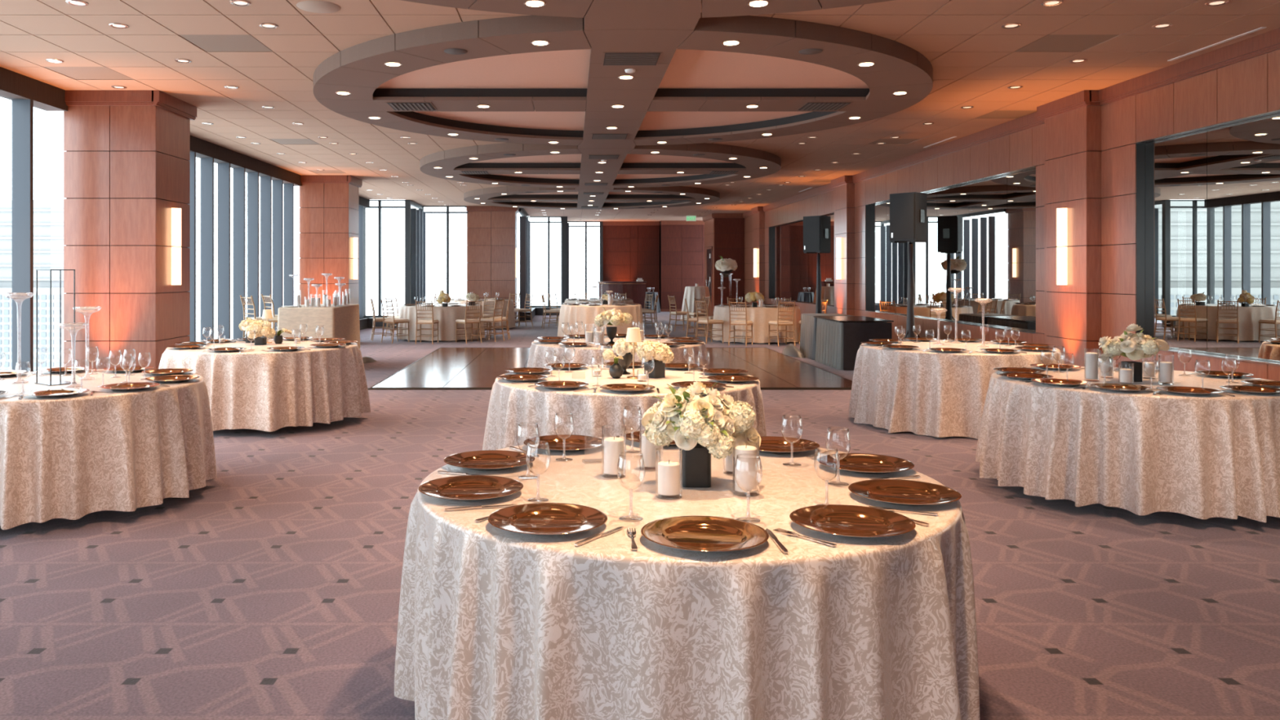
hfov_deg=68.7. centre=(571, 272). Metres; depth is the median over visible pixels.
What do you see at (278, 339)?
bud vase
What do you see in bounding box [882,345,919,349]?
charger plate
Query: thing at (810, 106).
ceiling vent
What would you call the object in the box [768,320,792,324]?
seat cushion
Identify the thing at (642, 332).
candle
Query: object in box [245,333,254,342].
vase
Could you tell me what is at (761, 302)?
vase
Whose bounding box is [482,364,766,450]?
tablecloth
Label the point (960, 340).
charger plate
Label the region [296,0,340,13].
ceiling speaker
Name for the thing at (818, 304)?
speaker stand
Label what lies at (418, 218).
window
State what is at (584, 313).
tablecloth
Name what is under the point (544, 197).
ceiling
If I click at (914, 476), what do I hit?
fork
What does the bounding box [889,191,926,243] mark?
loudspeaker
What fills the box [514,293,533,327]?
chair
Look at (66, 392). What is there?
charger plate
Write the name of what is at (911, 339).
charger plate
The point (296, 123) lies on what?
recessed light
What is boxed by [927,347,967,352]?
charger plate
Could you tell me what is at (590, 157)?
ceiling vent
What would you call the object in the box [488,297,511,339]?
chair
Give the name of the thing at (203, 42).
ceiling vent
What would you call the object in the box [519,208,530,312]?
window
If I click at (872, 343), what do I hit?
charger plate
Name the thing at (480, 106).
recessed light
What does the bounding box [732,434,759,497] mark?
vase
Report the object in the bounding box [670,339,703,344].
charger plate
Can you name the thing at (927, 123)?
recessed light
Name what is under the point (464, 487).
charger plate
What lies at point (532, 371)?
charger plate
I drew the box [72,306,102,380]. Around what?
candlestick
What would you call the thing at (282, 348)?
charger plate
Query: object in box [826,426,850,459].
bowl
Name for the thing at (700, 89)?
ceiling
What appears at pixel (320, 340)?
charger plate
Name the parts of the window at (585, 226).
rail, rail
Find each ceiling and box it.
[0,0,1279,221]
[313,0,933,188]
[463,186,719,208]
[575,187,613,189]
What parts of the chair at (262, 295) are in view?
leg, leg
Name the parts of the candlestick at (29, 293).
dish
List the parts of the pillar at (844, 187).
crown moulding, veneer panel, veneer panel, veneer panel, veneer panel, veneer panel, veneer panel, crown moulding, veneer panel, veneer panel, veneer panel, veneer panel, veneer panel, veneer panel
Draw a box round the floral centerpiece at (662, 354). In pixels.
[635,340,674,378]
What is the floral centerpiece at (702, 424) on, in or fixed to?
on the tablecloth at (494, 623)
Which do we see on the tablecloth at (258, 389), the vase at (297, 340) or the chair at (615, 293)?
the vase at (297, 340)
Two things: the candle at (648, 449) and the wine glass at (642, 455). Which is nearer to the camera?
the wine glass at (642, 455)
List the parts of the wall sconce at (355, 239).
lamp shade, lamp shade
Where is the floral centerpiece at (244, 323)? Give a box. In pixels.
[238,315,257,342]
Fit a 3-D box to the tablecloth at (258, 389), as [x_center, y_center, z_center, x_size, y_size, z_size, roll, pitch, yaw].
[-3.117,1.087,9.469,2.034,0.703,2.035,0,0,26]
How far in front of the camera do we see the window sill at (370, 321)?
25.25 m
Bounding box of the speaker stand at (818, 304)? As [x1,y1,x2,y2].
[815,253,822,313]
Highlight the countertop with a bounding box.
[596,281,646,314]
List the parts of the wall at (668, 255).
veneer panel, veneer panel, veneer panel, veneer panel, veneer panel, crown moulding, veneer panel, veneer panel, veneer panel, veneer panel, veneer panel, veneer panel, veneer panel, veneer panel, veneer panel, veneer panel, veneer panel, veneer panel, skirting, veneer panel, veneer panel, veneer panel, veneer panel, veneer panel, veneer panel, veneer panel, crown moulding, veneer panel, veneer panel, veneer panel, veneer panel, veneer panel, veneer panel, veneer panel, veneer panel, veneer panel, veneer panel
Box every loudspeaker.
[803,215,831,253]
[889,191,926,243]
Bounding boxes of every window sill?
[359,317,368,329]
[363,317,396,328]
[517,307,535,320]
[531,306,560,315]
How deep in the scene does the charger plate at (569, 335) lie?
10.58 m
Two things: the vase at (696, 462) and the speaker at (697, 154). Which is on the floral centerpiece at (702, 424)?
the vase at (696, 462)
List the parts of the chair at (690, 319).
leg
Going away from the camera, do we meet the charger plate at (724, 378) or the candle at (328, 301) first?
the charger plate at (724, 378)
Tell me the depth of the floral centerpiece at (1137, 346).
6.28 m
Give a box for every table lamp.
[262,309,272,343]
[625,327,641,378]
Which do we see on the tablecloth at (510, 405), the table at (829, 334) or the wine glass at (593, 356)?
the wine glass at (593, 356)
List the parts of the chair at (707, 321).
leg, leg, seat frame, leg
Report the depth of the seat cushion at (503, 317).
20.93 m
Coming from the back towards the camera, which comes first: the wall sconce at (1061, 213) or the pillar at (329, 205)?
the pillar at (329, 205)
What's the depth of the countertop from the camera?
33.71 m
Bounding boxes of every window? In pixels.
[12,99,33,372]
[187,151,293,341]
[358,205,364,318]
[364,200,404,317]
[410,200,426,304]
[423,205,467,294]
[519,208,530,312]
[528,216,560,306]
[567,221,601,298]
[567,222,568,298]
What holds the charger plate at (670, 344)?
on the tablecloth at (537, 357)
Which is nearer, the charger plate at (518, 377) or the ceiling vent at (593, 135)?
the charger plate at (518, 377)
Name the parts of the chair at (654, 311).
seat frame, leg, leg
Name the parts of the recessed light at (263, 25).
bulb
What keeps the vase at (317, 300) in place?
on the cloth at (338, 322)
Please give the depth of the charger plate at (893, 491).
3.07 m
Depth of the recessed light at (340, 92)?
9.65 m
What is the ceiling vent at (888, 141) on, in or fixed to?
in the ceiling at (974, 60)
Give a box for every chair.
[240,295,277,338]
[261,293,278,337]
[369,298,393,341]
[380,299,409,343]
[385,297,399,337]
[415,300,438,344]
[455,299,481,343]
[477,298,504,342]
[483,296,496,335]
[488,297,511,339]
[509,293,519,325]
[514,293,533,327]
[541,293,559,328]
[548,293,559,326]
[574,293,586,298]
[613,293,626,298]
[641,293,653,326]
[641,293,658,328]
[667,294,690,331]
[684,298,706,339]
[686,295,710,333]
[694,297,713,338]
[694,299,723,344]
[727,297,742,304]
[728,300,752,346]
[768,301,795,346]
[775,297,791,305]
[799,300,827,343]
[821,298,828,313]
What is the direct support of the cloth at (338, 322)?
on the buffet underskirt
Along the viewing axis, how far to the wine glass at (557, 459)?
3.66 m
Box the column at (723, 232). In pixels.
[702,213,745,313]
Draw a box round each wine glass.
[14,361,31,393]
[58,348,71,375]
[108,350,121,377]
[119,353,133,382]
[123,348,135,375]
[516,422,539,478]
[525,442,550,501]
[554,411,573,460]
[591,355,604,386]
[617,451,644,519]
[622,406,642,452]
[733,453,762,521]
[781,413,803,465]
[813,446,839,505]
[826,426,850,485]
[1224,353,1239,382]
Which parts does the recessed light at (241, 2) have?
bulb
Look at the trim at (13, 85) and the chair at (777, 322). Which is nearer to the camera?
the trim at (13, 85)
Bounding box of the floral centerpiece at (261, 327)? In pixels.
[244,320,275,345]
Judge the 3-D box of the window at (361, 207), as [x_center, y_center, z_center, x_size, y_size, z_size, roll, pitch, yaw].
[-5.661,-0.385,22.910,0.198,3.230,5.580,0,0,0]
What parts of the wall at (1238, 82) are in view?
veneer panel, veneer panel, veneer panel, veneer panel, veneer panel, crown moulding, veneer panel, veneer panel, veneer panel, veneer panel, veneer panel, veneer panel, veneer panel, veneer panel, veneer panel, veneer panel, veneer panel, veneer panel, veneer panel, veneer panel, veneer panel, veneer panel, veneer panel, veneer panel, crown moulding, veneer panel, opening trim, veneer panel, veneer panel, veneer panel, veneer panel, veneer panel, veneer panel, veneer panel, veneer panel, veneer panel, veneer panel, veneer panel, veneer panel, veneer panel, veneer panel, veneer panel, veneer panel, veneer panel, veneer panel, veneer panel, veneer panel, veneer panel, veneer panel, veneer panel, veneer panel, crown moulding, opening trim, veneer panel, veneer panel, veneer panel, veneer panel, veneer panel, veneer panel, veneer panel, veneer panel, veneer panel, veneer panel, veneer panel, veneer panel, veneer panel, veneer panel, veneer panel, veneer panel, veneer panel, veneer panel, veneer panel, crown moulding, veneer panel, opening trim, veneer panel, veneer panel, veneer panel, veneer panel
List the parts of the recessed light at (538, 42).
bulb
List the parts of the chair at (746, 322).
leg, seat frame, leg, leg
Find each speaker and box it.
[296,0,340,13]
[444,48,467,54]
[494,137,508,140]
[503,153,515,155]
[693,153,705,155]
[708,137,722,140]
[798,48,822,54]
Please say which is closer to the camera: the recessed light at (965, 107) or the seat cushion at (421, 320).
the recessed light at (965, 107)
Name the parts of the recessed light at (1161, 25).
bulb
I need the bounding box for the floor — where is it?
[0,311,1279,719]
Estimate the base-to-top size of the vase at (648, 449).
0.180 m
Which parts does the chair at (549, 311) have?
leg, leg, seat frame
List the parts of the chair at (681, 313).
leg, leg, seat frame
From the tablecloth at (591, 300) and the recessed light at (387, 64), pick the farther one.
the tablecloth at (591, 300)
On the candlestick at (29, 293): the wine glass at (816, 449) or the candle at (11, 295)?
the candle at (11, 295)
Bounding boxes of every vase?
[217,335,224,342]
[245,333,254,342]
[254,337,266,345]
[274,328,291,343]
[294,333,301,342]
[296,294,300,306]
[305,296,309,306]
[311,293,315,306]
[315,293,320,306]
[322,294,326,306]
[326,296,331,306]
[332,293,337,306]
[333,293,339,306]
[342,291,346,304]
[345,293,349,305]
[442,302,448,306]
[584,324,594,343]
[591,365,601,377]
[594,326,603,344]
[601,424,626,478]
[602,349,623,378]
[606,326,617,343]
[608,296,613,305]
[616,352,632,374]
[635,322,644,342]
[636,369,647,382]
[640,419,662,471]
[644,360,665,378]
[655,446,682,499]
[680,443,711,487]
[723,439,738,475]
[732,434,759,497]
[751,302,757,306]
[759,300,763,306]
[1084,347,1098,381]
[1099,352,1113,377]
[1118,362,1133,384]
[1120,360,1142,382]
[1141,355,1155,378]
[1158,354,1173,384]
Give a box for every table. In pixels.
[800,313,852,359]
[814,317,886,369]
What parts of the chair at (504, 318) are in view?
leg, leg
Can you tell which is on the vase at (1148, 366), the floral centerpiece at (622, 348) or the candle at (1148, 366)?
the candle at (1148, 366)
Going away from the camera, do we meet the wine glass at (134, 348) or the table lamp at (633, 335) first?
the table lamp at (633, 335)
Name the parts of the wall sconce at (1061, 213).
lamp shade, lamp shade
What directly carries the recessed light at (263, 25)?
in the ceiling at (974, 60)
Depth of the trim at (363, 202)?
25.05 m
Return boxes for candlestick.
[4,292,33,383]
[57,322,88,387]
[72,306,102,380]
[929,307,946,345]
[947,288,964,343]
[973,297,991,347]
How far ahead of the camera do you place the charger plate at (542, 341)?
9.80 m
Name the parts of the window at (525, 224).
rail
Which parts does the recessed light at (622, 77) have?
bulb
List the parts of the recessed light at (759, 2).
bulb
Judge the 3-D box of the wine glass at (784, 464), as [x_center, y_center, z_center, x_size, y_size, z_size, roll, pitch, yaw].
[0.844,0.640,3.570,0.082,0.188,0.082,0,0,0]
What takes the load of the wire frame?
on the tablecloth at (74, 457)
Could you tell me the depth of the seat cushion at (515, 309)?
25.79 m
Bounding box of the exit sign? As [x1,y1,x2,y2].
[686,214,696,221]
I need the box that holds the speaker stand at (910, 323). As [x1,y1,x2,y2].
[903,242,919,339]
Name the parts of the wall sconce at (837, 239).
lamp shade, lamp shade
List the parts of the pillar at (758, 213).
crown moulding, veneer panel, veneer panel, veneer panel, veneer panel, veneer panel, veneer panel, veneer panel, veneer panel, veneer panel, veneer panel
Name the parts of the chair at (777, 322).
leg, seat frame, leg, leg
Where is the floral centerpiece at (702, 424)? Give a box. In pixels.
[641,381,760,487]
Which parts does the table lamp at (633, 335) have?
lamp shade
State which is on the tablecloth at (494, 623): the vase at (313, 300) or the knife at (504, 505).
the knife at (504, 505)
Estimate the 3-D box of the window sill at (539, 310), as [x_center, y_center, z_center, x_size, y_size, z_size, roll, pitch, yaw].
[-0.935,1.365,33.068,1.370,0.270,0.565,0,0,0]
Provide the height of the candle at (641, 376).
0.032 m
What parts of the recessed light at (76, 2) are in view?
bulb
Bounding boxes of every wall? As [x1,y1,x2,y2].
[603,220,705,311]
[742,27,1279,381]
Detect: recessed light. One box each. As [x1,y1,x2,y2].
[45,58,63,62]
[65,0,88,6]
[108,23,128,28]
[111,85,126,88]
[174,58,191,62]
[202,122,213,124]
[224,85,239,88]
[229,0,251,6]
[258,23,278,28]
[262,106,274,108]
[292,122,303,124]
[335,91,351,94]
[368,116,381,119]
[384,62,401,66]
[476,105,490,107]
[524,0,546,6]
[530,40,550,45]
[611,105,624,107]
[617,75,634,79]
[721,40,740,45]
[745,105,759,107]
[746,0,769,6]
[848,116,861,119]
[857,62,875,66]
[892,91,907,94]
[922,122,933,124]
[960,106,973,108]
[1000,23,1022,28]
[1007,85,1022,88]
[1040,0,1063,6]
[1069,58,1087,62]
[1151,23,1173,28]
[1204,0,1229,6]
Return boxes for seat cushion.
[244,316,277,320]
[374,317,392,320]
[384,318,409,321]
[387,315,399,318]
[417,319,438,322]
[455,319,479,322]
[478,317,501,320]
[483,314,493,317]
[489,316,507,319]
[514,308,530,311]
[543,309,559,311]
[641,310,656,311]
[671,311,689,314]
[686,312,706,315]
[688,317,706,320]
[697,319,723,322]
[700,315,713,319]
[730,320,752,324]
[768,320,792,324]
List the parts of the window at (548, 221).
rail, rail, rail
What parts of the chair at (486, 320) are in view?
leg, seat frame, leg, leg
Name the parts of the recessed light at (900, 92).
bulb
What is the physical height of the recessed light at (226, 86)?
0.007 m
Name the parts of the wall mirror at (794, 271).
panel, panel, panel, panel, panel, panel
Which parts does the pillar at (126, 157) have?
veneer panel, veneer panel, veneer panel, veneer panel, veneer panel, veneer panel, crown moulding, veneer panel, veneer panel, veneer panel, veneer panel, veneer panel, veneer panel, veneer panel, veneer panel, veneer panel, veneer panel, veneer panel, veneer panel, crown moulding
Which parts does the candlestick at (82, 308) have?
dish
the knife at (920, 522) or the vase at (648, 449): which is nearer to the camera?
the knife at (920, 522)
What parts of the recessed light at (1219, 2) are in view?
bulb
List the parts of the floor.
floor panel, floor panel, floor panel, floor panel, floor panel, floor panel, floor panel, floor panel, floor panel, floor panel, floor panel, floor panel, floor panel, floor panel, floor panel, floor panel, floor panel, floor panel, floor panel, floor panel, floor panel, floor panel, floor panel, floor panel, floor panel, floor panel, floor panel, floor panel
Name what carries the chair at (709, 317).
on the floor
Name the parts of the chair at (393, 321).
leg, leg, seat frame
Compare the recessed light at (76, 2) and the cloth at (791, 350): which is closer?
the recessed light at (76, 2)
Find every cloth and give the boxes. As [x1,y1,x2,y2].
[277,303,359,348]
[362,356,377,363]
[782,343,805,358]
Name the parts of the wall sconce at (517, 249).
lamp shade, lamp shade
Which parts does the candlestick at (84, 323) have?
dish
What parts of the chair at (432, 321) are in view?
leg, leg, seat frame, leg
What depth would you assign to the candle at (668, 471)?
3.03 m
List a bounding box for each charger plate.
[0,369,29,377]
[0,390,8,394]
[23,387,89,397]
[39,366,92,373]
[99,382,159,391]
[102,365,154,373]
[141,368,193,375]
[143,374,199,382]
[167,344,206,349]
[173,341,210,345]
[201,338,235,342]
[207,346,246,351]
[236,337,270,341]
[266,346,305,351]
[283,336,313,340]
[309,343,345,347]
[311,337,344,342]
[323,340,357,344]
[417,475,523,501]
[443,449,534,470]
[488,502,607,535]
[497,373,547,382]
[505,367,552,374]
[523,434,604,452]
[533,339,566,343]
[534,381,588,389]
[537,336,568,339]
[543,363,588,369]
[559,342,592,346]
[564,334,584,337]
[566,303,582,305]
[600,383,655,392]
[601,343,613,347]
[602,361,644,368]
[603,333,626,337]
[623,430,676,446]
[640,515,768,551]
[644,334,670,337]
[663,342,679,346]
[665,363,703,369]
[667,337,699,340]
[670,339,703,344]
[671,381,725,388]
[699,368,747,375]
[706,374,759,382]
[746,435,819,453]
[789,504,915,537]
[817,453,914,474]
[848,479,961,506]
[861,341,897,346]
[869,338,902,342]
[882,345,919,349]
[902,337,937,341]
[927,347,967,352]
[947,337,982,342]
[979,348,1021,353]
[990,340,1026,344]
[993,367,1045,373]
[997,372,1053,380]
[1015,346,1056,351]
[1017,343,1055,347]
[1030,363,1080,370]
[1031,377,1090,386]
[1087,382,1151,392]
[1113,364,1159,371]
[1155,386,1223,395]
[1194,370,1253,377]
[1219,385,1279,395]
[1240,380,1279,388]
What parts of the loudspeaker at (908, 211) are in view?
handle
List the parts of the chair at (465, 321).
leg, leg, seat frame, leg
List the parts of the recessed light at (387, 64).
bulb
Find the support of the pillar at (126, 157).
on the floor
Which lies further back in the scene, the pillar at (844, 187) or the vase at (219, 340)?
the pillar at (844, 187)
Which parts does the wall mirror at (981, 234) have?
panel, panel, panel, panel, panel, panel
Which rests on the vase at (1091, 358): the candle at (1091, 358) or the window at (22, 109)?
the candle at (1091, 358)
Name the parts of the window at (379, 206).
rail, rail, rail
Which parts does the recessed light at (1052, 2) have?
bulb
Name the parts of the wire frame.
post, post, plate, rail, post, post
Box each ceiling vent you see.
[44,66,133,79]
[178,33,272,51]
[270,138,319,144]
[308,169,345,173]
[385,102,437,111]
[460,170,489,173]
[492,200,512,201]
[580,206,598,208]
[582,192,604,194]
[583,182,608,185]
[587,155,619,159]
[591,133,628,139]
[601,52,662,65]
[670,200,690,201]
[708,170,739,173]
[796,102,853,111]
[808,179,831,182]
[867,138,919,144]
[923,136,956,147]
[975,110,1036,118]
[1014,34,1119,51]
[1167,26,1266,61]
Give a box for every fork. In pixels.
[88,391,114,393]
[475,515,488,521]
[626,528,637,550]
[773,528,836,546]
[805,449,833,457]
[868,506,937,515]
[869,475,920,479]
[1223,391,1251,395]
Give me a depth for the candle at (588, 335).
9.69 m
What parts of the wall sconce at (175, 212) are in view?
lamp shade, lamp shade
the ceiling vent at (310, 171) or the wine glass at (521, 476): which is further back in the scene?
the ceiling vent at (310, 171)
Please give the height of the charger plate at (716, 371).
0.024 m
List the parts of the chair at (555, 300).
leg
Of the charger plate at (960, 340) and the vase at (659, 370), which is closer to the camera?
the vase at (659, 370)
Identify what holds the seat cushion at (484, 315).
on the chair at (485, 316)
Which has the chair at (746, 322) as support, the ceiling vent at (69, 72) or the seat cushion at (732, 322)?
the seat cushion at (732, 322)
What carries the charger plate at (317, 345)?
on the tablecloth at (258, 389)
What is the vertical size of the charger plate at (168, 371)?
0.024 m
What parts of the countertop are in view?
bar panel, bar panel, bar panel, bar panel, bar panel, brass rail, bar panel, bar panel, bar panel, bar panel, bar panel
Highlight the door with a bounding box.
[706,246,713,315]
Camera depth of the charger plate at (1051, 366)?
7.16 m
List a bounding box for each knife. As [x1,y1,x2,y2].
[437,471,478,475]
[444,504,517,511]
[509,446,539,456]
[511,382,535,383]
[573,387,596,391]
[574,526,623,546]
[765,528,787,553]
[910,518,928,525]
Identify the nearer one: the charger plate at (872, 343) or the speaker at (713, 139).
the charger plate at (872, 343)
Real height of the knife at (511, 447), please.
0.006 m
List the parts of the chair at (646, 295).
leg, leg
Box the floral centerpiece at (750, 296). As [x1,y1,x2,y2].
[745,291,764,306]
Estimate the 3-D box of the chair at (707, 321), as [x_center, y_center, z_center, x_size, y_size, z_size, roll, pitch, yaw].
[2.924,1.039,19.836,0.482,0.925,0.410,0,0,-30]
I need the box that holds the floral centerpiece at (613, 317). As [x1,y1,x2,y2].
[594,306,632,343]
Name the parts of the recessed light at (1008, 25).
bulb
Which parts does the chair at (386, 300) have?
leg, leg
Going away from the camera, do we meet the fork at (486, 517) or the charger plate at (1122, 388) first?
the fork at (486, 517)
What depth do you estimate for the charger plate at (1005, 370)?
6.90 m
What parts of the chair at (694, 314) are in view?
leg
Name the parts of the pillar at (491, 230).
veneer panel, veneer panel, veneer panel, veneer panel, veneer panel, crown moulding, veneer panel, veneer panel, veneer panel, veneer panel, veneer panel, veneer panel, veneer panel, veneer panel, veneer panel, veneer panel, crown moulding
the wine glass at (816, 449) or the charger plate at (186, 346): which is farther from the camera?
the charger plate at (186, 346)
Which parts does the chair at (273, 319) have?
leg, leg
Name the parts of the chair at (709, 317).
leg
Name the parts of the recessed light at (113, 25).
bulb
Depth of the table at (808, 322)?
16.36 m
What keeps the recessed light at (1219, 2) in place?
in the ceiling at (974, 60)
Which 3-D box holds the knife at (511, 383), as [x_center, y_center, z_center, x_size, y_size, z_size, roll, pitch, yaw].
[-0.283,0.730,6.173,0.230,0.006,0.015,0,0,-12]
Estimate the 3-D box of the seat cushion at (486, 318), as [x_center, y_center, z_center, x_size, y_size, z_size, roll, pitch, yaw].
[-1.790,1.028,20.520,0.395,0.045,0.404,0,0,27]
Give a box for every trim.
[0,66,67,111]
[190,135,301,186]
[359,195,369,208]
[363,208,365,315]
[404,200,410,303]
[560,216,567,306]
[600,221,603,281]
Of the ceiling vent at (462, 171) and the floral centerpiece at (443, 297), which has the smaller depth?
the ceiling vent at (462, 171)
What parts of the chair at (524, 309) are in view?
leg, leg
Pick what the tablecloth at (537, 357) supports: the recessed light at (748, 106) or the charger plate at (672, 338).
the charger plate at (672, 338)
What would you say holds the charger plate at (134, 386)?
on the tablecloth at (74, 457)
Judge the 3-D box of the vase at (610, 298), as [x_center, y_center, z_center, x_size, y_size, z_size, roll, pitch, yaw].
[0.880,0.610,20.950,0.120,0.250,0.120,0,0,0]
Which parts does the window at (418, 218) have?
rail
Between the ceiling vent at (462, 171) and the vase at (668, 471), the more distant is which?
the ceiling vent at (462, 171)
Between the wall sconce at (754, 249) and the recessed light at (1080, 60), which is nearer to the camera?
the recessed light at (1080, 60)
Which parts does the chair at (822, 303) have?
leg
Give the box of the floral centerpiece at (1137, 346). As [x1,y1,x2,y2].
[1098,323,1169,382]
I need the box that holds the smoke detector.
[624,68,635,73]
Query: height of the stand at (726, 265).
1.110 m
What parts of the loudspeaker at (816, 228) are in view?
handle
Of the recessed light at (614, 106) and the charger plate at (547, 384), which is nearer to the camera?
the charger plate at (547, 384)
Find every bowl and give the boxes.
[516,422,539,453]
[525,442,550,475]
[554,411,573,439]
[617,451,644,490]
[622,406,642,431]
[719,269,733,273]
[733,453,762,492]
[781,413,803,443]
[813,446,839,480]
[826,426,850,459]
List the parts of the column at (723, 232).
veneer panel, veneer panel, veneer panel, crown moulding, veneer panel, veneer panel, veneer panel, veneer panel, veneer panel, crown moulding, veneer panel, veneer panel, veneer panel, veneer panel, veneer panel, veneer panel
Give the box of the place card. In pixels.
[572,371,585,378]
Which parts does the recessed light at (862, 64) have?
bulb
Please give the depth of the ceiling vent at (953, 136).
14.23 m
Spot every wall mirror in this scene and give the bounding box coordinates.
[772,213,834,306]
[870,168,1036,331]
[1145,113,1279,362]
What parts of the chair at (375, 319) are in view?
leg, leg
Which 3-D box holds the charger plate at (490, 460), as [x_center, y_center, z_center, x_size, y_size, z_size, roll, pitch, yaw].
[-0.312,0.722,3.562,0.347,0.024,0.347,0,0,-10]
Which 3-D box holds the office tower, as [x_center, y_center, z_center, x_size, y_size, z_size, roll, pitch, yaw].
[-278.500,65.000,429.800,125.000,193.000,60.400,0,0,0]
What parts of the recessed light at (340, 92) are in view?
bulb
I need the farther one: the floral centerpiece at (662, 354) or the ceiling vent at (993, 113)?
the ceiling vent at (993, 113)
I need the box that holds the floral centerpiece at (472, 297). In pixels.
[466,292,479,305]
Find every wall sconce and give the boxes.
[171,206,181,286]
[352,236,357,279]
[515,248,519,277]
[753,248,756,277]
[835,236,841,279]
[1056,206,1066,286]
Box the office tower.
[0,200,66,371]
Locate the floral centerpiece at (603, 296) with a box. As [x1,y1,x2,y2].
[600,293,610,304]
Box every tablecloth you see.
[0,368,217,529]
[158,338,370,431]
[394,436,979,719]
[397,303,484,341]
[444,298,515,328]
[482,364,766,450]
[527,336,708,368]
[557,303,643,337]
[564,298,633,304]
[645,292,660,312]
[680,286,712,319]
[711,304,800,342]
[848,339,1064,439]
[975,366,1279,522]
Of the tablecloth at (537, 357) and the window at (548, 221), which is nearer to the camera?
the tablecloth at (537, 357)
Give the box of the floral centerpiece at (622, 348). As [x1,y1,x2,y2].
[612,337,637,374]
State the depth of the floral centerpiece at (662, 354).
6.50 m
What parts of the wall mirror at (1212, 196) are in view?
panel, panel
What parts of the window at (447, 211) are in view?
rail, rail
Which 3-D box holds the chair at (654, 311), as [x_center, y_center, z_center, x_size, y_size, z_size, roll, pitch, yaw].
[2.084,1.039,24.992,0.482,0.925,0.410,0,0,13]
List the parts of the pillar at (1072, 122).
crown moulding, veneer panel, veneer panel, veneer panel, veneer panel, veneer panel, veneer panel, crown moulding, veneer panel, veneer panel, veneer panel, veneer panel, veneer panel, veneer panel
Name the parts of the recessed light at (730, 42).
bulb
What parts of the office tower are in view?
crown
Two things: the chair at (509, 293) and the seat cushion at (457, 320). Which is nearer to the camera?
the seat cushion at (457, 320)
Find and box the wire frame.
[34,269,75,386]
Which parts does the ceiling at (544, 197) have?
soffit panel, soffit panel, soffit panel, soffit panel, soffit panel, beam panel, soffit panel, soffit panel, beam panel, soffit panel, soffit panel, beam panel, soffit panel, soffit panel, beam panel, soffit panel, beam panel, beam panel, beam panel, beam panel, beam panel, beam panel, beam panel, coffer panel, beam panel, soffit panel, soffit panel, beam panel, soffit panel, beam panel, soffit panel, soffit panel, beam panel, soffit panel, soffit panel, soffit panel, beam panel, soffit panel, soffit panel, soffit panel, soffit panel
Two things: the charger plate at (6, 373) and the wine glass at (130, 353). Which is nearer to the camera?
the wine glass at (130, 353)
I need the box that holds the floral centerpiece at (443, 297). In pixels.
[437,293,450,306]
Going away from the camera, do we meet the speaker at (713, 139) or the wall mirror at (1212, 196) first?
the wall mirror at (1212, 196)
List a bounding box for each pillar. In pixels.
[63,89,196,369]
[299,175,362,305]
[466,205,519,322]
[751,206,764,304]
[831,175,855,315]
[1036,89,1103,367]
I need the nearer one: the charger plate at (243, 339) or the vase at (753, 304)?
the charger plate at (243, 339)
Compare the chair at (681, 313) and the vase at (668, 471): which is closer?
the vase at (668, 471)
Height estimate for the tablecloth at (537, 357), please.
0.723 m
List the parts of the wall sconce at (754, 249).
lamp shade, lamp shade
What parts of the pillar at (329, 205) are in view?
veneer panel, veneer panel, veneer panel, veneer panel, veneer panel, crown moulding, veneer panel, veneer panel, veneer panel, veneer panel, veneer panel, veneer panel, veneer panel, veneer panel, veneer panel, veneer panel, crown moulding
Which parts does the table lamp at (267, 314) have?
lamp shade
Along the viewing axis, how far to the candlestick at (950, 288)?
9.71 m
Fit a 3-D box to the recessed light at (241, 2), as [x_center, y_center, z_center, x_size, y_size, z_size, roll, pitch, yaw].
[-2.450,-1.994,6.910,0.152,0.007,0.152,0,0,0]
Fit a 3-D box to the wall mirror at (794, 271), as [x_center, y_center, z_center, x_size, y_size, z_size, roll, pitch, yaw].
[5.955,-0.292,24.185,0.030,2.095,6.870,0,0,0]
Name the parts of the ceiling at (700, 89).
soffit panel, soffit panel, soffit panel, soffit panel, soffit panel, beam panel, soffit panel, soffit panel, soffit panel, soffit panel, soffit panel, soffit panel, soffit panel, soffit panel, beam panel, soffit panel, beam panel, soffit panel, soffit panel, soffit panel, beam panel, beam panel, soffit panel, soffit panel, soffit panel, beam panel, soffit panel, soffit panel, soffit panel, beam panel, soffit panel, beam panel, soffit panel, beam panel, beam panel, beam panel, beam panel, beam panel, beam panel, beam panel, coffer panel, beam panel, beam panel, soffit panel, soffit panel, beam panel, beam panel, beam panel, beam panel, beam panel, beam panel, coffer panel, beam panel, beam panel, soffit panel, beam panel, beam panel, soffit panel, soffit panel, soffit panel, soffit panel, soffit panel, beam panel, beam panel, soffit panel, beam panel, soffit panel, soffit panel, soffit panel, beam panel, beam panel, soffit panel, soffit panel, soffit panel, soffit panel, soffit panel, soffit panel, soffit panel, soffit panel, beam panel, soffit panel, soffit panel, beam panel, soffit panel, soffit panel, soffit panel, soffit panel, soffit panel, soffit panel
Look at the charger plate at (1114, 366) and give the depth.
7.06 m
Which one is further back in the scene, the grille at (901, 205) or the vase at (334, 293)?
the vase at (334, 293)
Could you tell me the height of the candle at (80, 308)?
0.015 m
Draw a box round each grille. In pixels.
[803,216,820,251]
[889,193,914,239]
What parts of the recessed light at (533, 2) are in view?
bulb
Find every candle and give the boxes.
[10,293,27,296]
[64,324,81,326]
[79,307,95,310]
[294,337,300,342]
[305,299,309,306]
[311,297,315,306]
[315,297,319,306]
[326,298,330,306]
[333,297,337,305]
[342,295,346,304]
[585,331,593,342]
[592,369,600,374]
[595,330,603,342]
[604,436,623,474]
[638,373,646,379]
[640,329,644,340]
[641,432,661,466]
[657,460,679,495]
[734,444,756,492]
[1085,351,1097,379]
[1120,367,1132,382]
[1142,361,1154,377]
[1160,360,1172,382]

